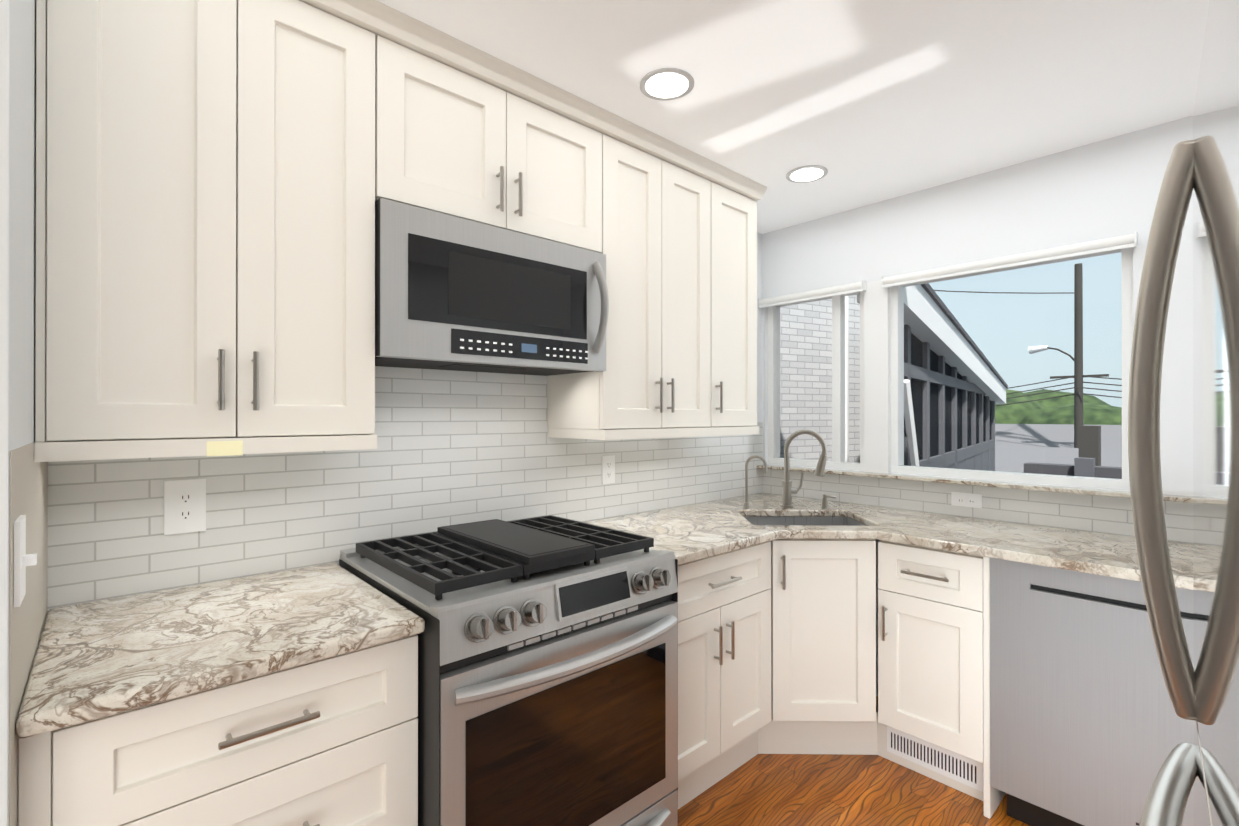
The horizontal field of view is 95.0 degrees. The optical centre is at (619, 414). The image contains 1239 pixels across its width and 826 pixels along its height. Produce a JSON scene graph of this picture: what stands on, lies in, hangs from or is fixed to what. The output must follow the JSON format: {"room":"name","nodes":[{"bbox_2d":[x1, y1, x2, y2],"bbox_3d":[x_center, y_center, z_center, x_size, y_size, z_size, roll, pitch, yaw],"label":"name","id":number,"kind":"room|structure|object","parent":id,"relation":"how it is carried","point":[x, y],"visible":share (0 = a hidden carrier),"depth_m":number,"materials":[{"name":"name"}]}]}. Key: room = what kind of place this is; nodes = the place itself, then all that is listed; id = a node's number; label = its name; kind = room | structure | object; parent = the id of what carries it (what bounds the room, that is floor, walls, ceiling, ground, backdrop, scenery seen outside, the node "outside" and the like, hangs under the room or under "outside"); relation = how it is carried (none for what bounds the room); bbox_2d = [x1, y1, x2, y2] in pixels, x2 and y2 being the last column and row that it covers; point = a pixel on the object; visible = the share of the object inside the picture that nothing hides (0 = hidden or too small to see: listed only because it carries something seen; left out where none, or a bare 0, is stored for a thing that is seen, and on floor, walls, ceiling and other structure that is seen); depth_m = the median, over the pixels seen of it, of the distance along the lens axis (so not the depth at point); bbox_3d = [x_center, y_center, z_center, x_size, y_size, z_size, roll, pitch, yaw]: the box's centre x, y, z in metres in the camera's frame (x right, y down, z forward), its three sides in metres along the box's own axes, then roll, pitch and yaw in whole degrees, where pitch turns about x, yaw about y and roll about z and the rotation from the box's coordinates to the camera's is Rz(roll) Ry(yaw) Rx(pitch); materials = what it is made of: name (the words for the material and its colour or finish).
{"room":"kitchen","nodes":[
{"label":"kitchen","id":0,"kind":"room"},
{"bbox_2d":[0,0,35,825],"bbox_3d":[-1.127,0.164,0.979,0.160,2.378,0.700,0,0,-42],"label":"wall","id":1,"kind":"structure","parent":0,"point":[17,197],"depth_m":0.81,"materials":[{"name":"grey paint"}]},
{"bbox_2d":[9,442,47,825],"bbox_3d":[-1.065,0.427,1.031,0.001,0.752,0.684,0,0,-42],"label":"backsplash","id":2,"kind":"structure","parent":1,"relation":"attached to","point":[28,494],"depth_m":0.93,"materials":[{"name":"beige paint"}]},
{"bbox_2d":[14,515,36,606],"bbox_3d":[-0.874,0.213,0.837,0.020,0.120,0.080,0,0,-42],"label":"switch plate","id":3,"kind":"object","parent":2,"relation":"attached to","point":[22,559],"visible":1,"depth_m":0.81,"materials":[{"name":"white plastic"}]},
{"bbox_2d":[757,232,761,421],"bbox_3d":[-0.701,0.166,1.940,4.240,2.378,0.150,0,0,-42],"label":"wall","id":4,"kind":"structure","parent":0,"point":[759,329],"depth_m":3.19,"materials":[{"name":"white paint"}]},
{"bbox_2d":[35,0,374,441],"bbox_3d":[-0.950,-0.462,1.359,0.608,1.028,0.370,0,0,-42],"label":"upper cabinet","id":5,"kind":"object","parent":4,"relation":"attached to","point":[205,218],"visible":1,"depth_m":1.21,"materials":[{"name":"beige paint"}]},
{"bbox_2d":[47,366,762,612],"bbox_3d":[-0.248,0.301,2.243,2.840,1.010,0.010,0,0,-42],"label":"backsplash","id":6,"kind":"structure","parent":4,"relation":"attached to","point":[457,447],"depth_m":1.79,"materials":[{"name":"tile"}]},
{"bbox_2d":[164,479,205,534],"bbox_3d":[-1.108,0.235,1.449,0.085,0.135,0.007,0,0,-42],"label":"electrical outlet","id":7,"kind":"object","parent":6,"relation":"attached to","point":[184,506],"visible":1,"depth_m":1.45,"materials":[{"name":"white plastic"}]},
{"bbox_2d":[602,455,614,483],"bbox_3d":[-0.047,0.236,2.413,0.070,0.118,0.007,0,0,-42],"label":"electrical outlet","id":8,"kind":"object","parent":6,"relation":"attached to","point":[608,469],"visible":1,"depth_m":2.41,"materials":[{"name":"white plastic"}]},
{"bbox_2d":[375,35,601,252],"bbox_3d":[-0.442,-0.766,1.821,0.760,0.418,0.370,0,0,-42],"label":"upper cabinet","id":9,"kind":"object","parent":4,"relation":"attached to","point":[449,140],"visible":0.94,"depth_m":1.66,"materials":[{"name":"beige paint"}]},
{"bbox_2d":[375,198,608,375],"bbox_3d":[-0.420,-0.347,1.796,0.758,0.402,0.418,0,0,-42],"label":"over-the-range microwave","id":10,"kind":"object","parent":9,"relation":"attached to","point":[453,293],"visible":0.98,"depth_m":1.63,"materials":[{"name":"silver metal"}]},
{"bbox_2d":[547,134,710,428],"bbox_3d":[0.060,-0.460,2.276,0.593,1.028,0.370,0,0,-42],"label":"upper cabinet","id":11,"kind":"object","parent":4,"relation":"attached to","point":[656,230],"visible":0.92,"depth_m":2.13,"materials":[{"name":"beige paint"}]},
{"bbox_2d":[34,0,766,461],"bbox_3d":[-0.315,-0.465,1.918,2.300,1.114,0.380,0,0,-42],"label":"trim","id":12,"kind":"structure","parent":11,"relation":"attached to","point":[390,24],"depth_m":1.56,"materials":[{"name":"beige paint"}]},
{"bbox_2d":[711,181,756,426],"bbox_3d":[0.405,-0.459,2.589,0.333,1.028,0.370,0,0,-42],"label":"upper cabinet","id":13,"kind":"object","parent":4,"relation":"attached to","point":[733,309],"visible":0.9,"depth_m":2.48,"materials":[{"name":"beige paint"}]},
{"bbox_2d":[377,0,1208,233],"bbox_3d":[0.230,-1.075,0.918,4.240,0.100,2.920,0,0,-42],"label":"ceiling","id":14,"kind":"structure","parent":0,"point":[865,102],"depth_m":1.70,"materials":[{"name":"white paint"}]},
{"bbox_2d":[640,68,694,100],"bbox_3d":[0.147,-1.020,1.759,0.170,0.006,0.170,0,0,-42],"label":"recessed light","id":15,"kind":"object","parent":14,"relation":"in","point":[664,84],"visible":1,"depth_m":1.75,"materials":[{"name":"grey"}]},
{"bbox_2d":[786,165,827,182],"bbox_3d":[0.796,-1.018,2.412,0.170,0.006,0.170,0,0,-42],"label":"recessed light","id":16,"kind":"object","parent":14,"relation":"in","point":[807,174],"visible":1,"depth_m":2.40,"materials":[{"name":"grey"}]},
{"bbox_2d":[678,696,1029,825],"bbox_3d":[0.230,1.403,0.912,4.240,0.100,2.920,0,0,-42],"label":"floor","id":17,"kind":"structure","parent":0,"point":[811,790],"depth_m":2.00,"materials":[{"name":"brown wood"}]},
{"bbox_2d":[18,635,417,825],"bbox_3d":[-0.859,0.912,1.256,0.608,0.881,0.639,0,0,-42],"label":"base cabinet","id":18,"kind":"object","parent":17,"relation":"on","point":[331,741],"visible":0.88,"depth_m":1.04,"materials":[{"name":"beige paint"}]},
{"bbox_2d":[15,563,424,737],"bbox_3d":[-0.855,0.455,1.252,0.607,0.032,0.639,0,0,-42],"label":"countertop","id":19,"kind":"structure","parent":18,"relation":"on","point":[94,660],"depth_m":1.12,"materials":[{"name":"stone"}]},
{"bbox_2d":[339,515,677,825],"bbox_3d":[-0.307,0.856,1.664,0.744,0.996,0.761,0,0,-42],"label":"range","id":20,"kind":"object","parent":17,"relation":"on","point":[548,670],"visible":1,"depth_m":1.42,"materials":[{"name":"silver metal"}]},
{"bbox_2d":[678,541,770,780],"bbox_3d":[0.159,0.830,2.180,0.631,0.712,0.639,0,0,-42],"label":"base cabinet","id":21,"kind":"object","parent":17,"relation":"on","point":[724,651],"visible":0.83,"depth_m":1.97,"materials":[{"name":"beige paint"}]},
{"bbox_2d":[770,539,875,721],"bbox_3d":[0.787,0.830,2.207,0.326,0.712,0.310,0,0,-42],"label":"base cabinet","id":22,"kind":"object","parent":17,"relation":"on","point":[823,629],"visible":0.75,"depth_m":2.19,"materials":[{"name":"beige paint"}]},
{"bbox_2d":[678,712,983,808],"bbox_3d":[0.675,1.271,1.906,1.028,0.167,0.728,0,0,-42],"label":"toe kick","id":23,"kind":"object","parent":17,"relation":"on","point":[959,772],"visible":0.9,"depth_m":2.20,"materials":[{"name":"beige paint"}]},
{"bbox_2d":[878,540,1005,817],"bbox_3d":[1.306,0.914,2.210,0.584,0.881,0.374,0,0,-42],"label":"base cabinet","id":24,"kind":"object","parent":17,"relation":"on","point":[933,646],"visible":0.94,"depth_m":2.02,"materials":[{"name":"beige paint"}]},
{"bbox_2d":[990,558,1193,825],"bbox_3d":[1.640,0.914,1.855,0.551,0.880,0.598,0,0,-42],"label":"dishwasher","id":25,"kind":"object","parent":17,"relation":"on","point":[1089,726],"visible":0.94,"depth_m":1.72,"materials":[{"name":"silver metal"}]},
{"bbox_2d":[1128,0,1238,825],"bbox_3d":[0.814,0.464,0.287,0.843,1.774,0.745,0,0,43],"label":"fridge","id":26,"kind":"object","parent":17,"relation":"on","point":[1203,167],"visible":1,"depth_m":0.64,"materials":[{"name":"grey metal"}]},
{"bbox_3d":[2.091,0.913,1.345,0.584,0.881,0.751,0,0,-42],"label":"base cabinet","id":27,"kind":"object","parent":17,"relation":"on","visible":0},
{"bbox_2d":[584,502,879,564],"bbox_3d":[0.337,0.457,2.164,0.870,0.032,0.891,0,0,-42],"label":"countertop","id":28,"kind":"structure","parent":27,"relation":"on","point":[690,533],"depth_m":2.17,"materials":[{"name":"stone"}]},
{"bbox_2d":[745,517,879,585],"bbox_3d":[0.790,0.576,2.434,0.524,0.204,0.384,0,0,1],"label":"sink basin","id":29,"kind":"object","parent":28,"relation":"in","point":[824,521],"visible":0.02,"depth_m":2.62,"materials":[{"name":"metal"}]},
{"bbox_2d":[708,493,1192,589],"bbox_3d":[1.459,0.457,2.025,0.604,0.032,2.606,0,0,-42],"label":"countertop","id":30,"kind":"structure","parent":27,"relation":"on","point":[1103,554],"depth_m":2.03,"materials":[{"name":"stone"}]},
{"bbox_2d":[743,455,766,508],"bbox_3d":[0.627,0.315,2.627,0.054,0.252,0.107,0,0,-42],"label":"filter faucet","id":31,"kind":"object","parent":30,"relation":"on","point":[746,505],"visible":1,"depth_m":2.64,"materials":[{"name":"silver metal"}]},
{"bbox_2d":[780,429,826,507],"bbox_3d":[0.864,0.256,2.661,0.212,0.372,0.065,0,0,24],"label":"gooseneck faucet","id":32,"kind":"object","parent":30,"relation":"on","point":[788,491],"visible":1,"depth_m":2.67,"materials":[{"name":"silver metal"}]},
{"bbox_2d":[821,494,835,508],"bbox_3d":[0.977,0.409,2.652,0.039,0.065,0.064,0,0,-42],"label":"soap pump","id":33,"kind":"object","parent":30,"relation":"on","point":[824,505],"visible":1,"depth_m":2.65,"materials":[{"name":"silver metal"}]},
{"bbox_2d":[762,115,1192,695],"bbox_3d":[1.744,0.167,2.290,0.150,2.378,2.620,0,0,-42],"label":"wall","id":34,"kind":"structure","parent":0,"point":[1100,189],"depth_m":2.36,"materials":[{"name":"white paint"}]},
{"bbox_2d":[768,290,863,470],"bbox_3d":[1.042,-0.182,3.018,0.112,0.930,0.566,0,0,-42],"label":"window","id":35,"kind":"structure","parent":34,"relation":"in","point":[838,384],"depth_m":2.94,"materials":[{"name":"white"}]},
{"bbox_2d":[758,280,865,307],"bbox_3d":[0.992,-0.622,2.974,0.045,0.054,0.588,0,0,-42],"label":"roller blind","id":36,"kind":"object","parent":35,"relation":"attached to","point":[822,293],"visible":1,"depth_m":2.93,"materials":[{"name":"white"}]},
{"bbox_2d":[757,465,1192,502],"bbox_3d":[1.701,0.290,2.244,0.175,0.016,2.607,0,0,-42],"label":"window sill","id":37,"kind":"structure","parent":34,"relation":"attached to","point":[1127,494],"depth_m":2.33,"materials":[{"name":"stone"}]},
{"bbox_2d":[763,469,1192,543],"bbox_3d":[1.685,0.552,2.235,0.010,0.508,2.618,0,0,-42],"label":"backsplash","id":38,"kind":"structure","parent":34,"relation":"attached to","point":[1099,514],"depth_m":2.36,"materials":[{"name":"tile"}]},
{"bbox_2d":[951,492,981,507],"bbox_3d":[1.490,0.368,2.436,0.007,0.058,0.115,0,0,-42],"label":"outlet","id":39,"kind":"object","parent":38,"relation":"attached to","point":[966,499],"visible":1,"depth_m":2.43,"materials":[{"name":"white plastic"}]},
{"bbox_2d":[890,247,1132,490],"bbox_3d":[1.599,-0.184,2.404,0.112,0.930,0.871,0,0,-42],"label":"window","id":40,"kind":"structure","parent":34,"relation":"in","point":[897,340],"depth_m":2.39,"materials":[{"name":"white"}]},
{"bbox_2d":[881,231,1136,287],"bbox_3d":[1.549,-0.624,2.359,0.045,0.054,0.893,0,0,-42],"label":"roller blind","id":41,"kind":"object","parent":40,"relation":"attached to","point":[1098,246],"visible":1,"depth_m":2.28,"materials":[{"name":"white"}]},
{"label":"outside","id":42,"kind":"structure","parent":0,"visible":0},
{"bbox_2d":[995,424,1121,472],"bbox_3d":[35.428,2.950,34.636,82.000,5.350,120.000,0,0,-42],"label":"roofs","id":43,"kind":"structure","parent":42,"point":[1056,450],"depth_m":13.67,"materials":[{"name":"grey"}]},
{"bbox_2d":[995,389,1121,424],"bbox_3d":[37.269,2.582,29.555,18.104,9.408,90.000,0,0,-42],"label":"trees","id":44,"kind":"object","parent":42,"point":[1056,416],"depth_m":34.69,"materials":[{"name":"green plant"}]},
{"bbox_2d":[1024,457,1121,478],"bbox_3d":[4.061,2.825,1.599,2.060,5.060,5.250,0,0,-42],"label":"flat roof","id":45,"kind":"structure","parent":42,"point":[1082,465],"depth_m":3.87,"materials":[{"name":"grey"}]},
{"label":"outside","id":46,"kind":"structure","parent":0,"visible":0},
{"bbox_2d":[780,295,859,462],"bbox_3d":[0.789,-0.140,3.940,3.000,11.000,0.385,0,0,-28],"label":"brick facade","id":47,"kind":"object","parent":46,"point":[810,415],"depth_m":4.16,"materials":[{"name":"white brick"}]},
{"bbox_2d":[857,283,1007,470],"bbox_3d":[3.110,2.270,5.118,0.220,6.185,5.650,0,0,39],"label":"neighboring building","id":48,"kind":"structure","parent":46,"point":[924,436],"depth_m":4.30,"materials":[{"name":"grey"}]},
{"bbox_2d":[934,263,1121,447],"bbox_3d":[12.707,-0.022,16.754,19.330,10.819,32.014,0,0,-42],"label":"utility pole","id":49,"kind":"object","parent":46,"point":[1078,358],"depth_m":19.60,"materials":[{"name":"grey wood"}]}
]}

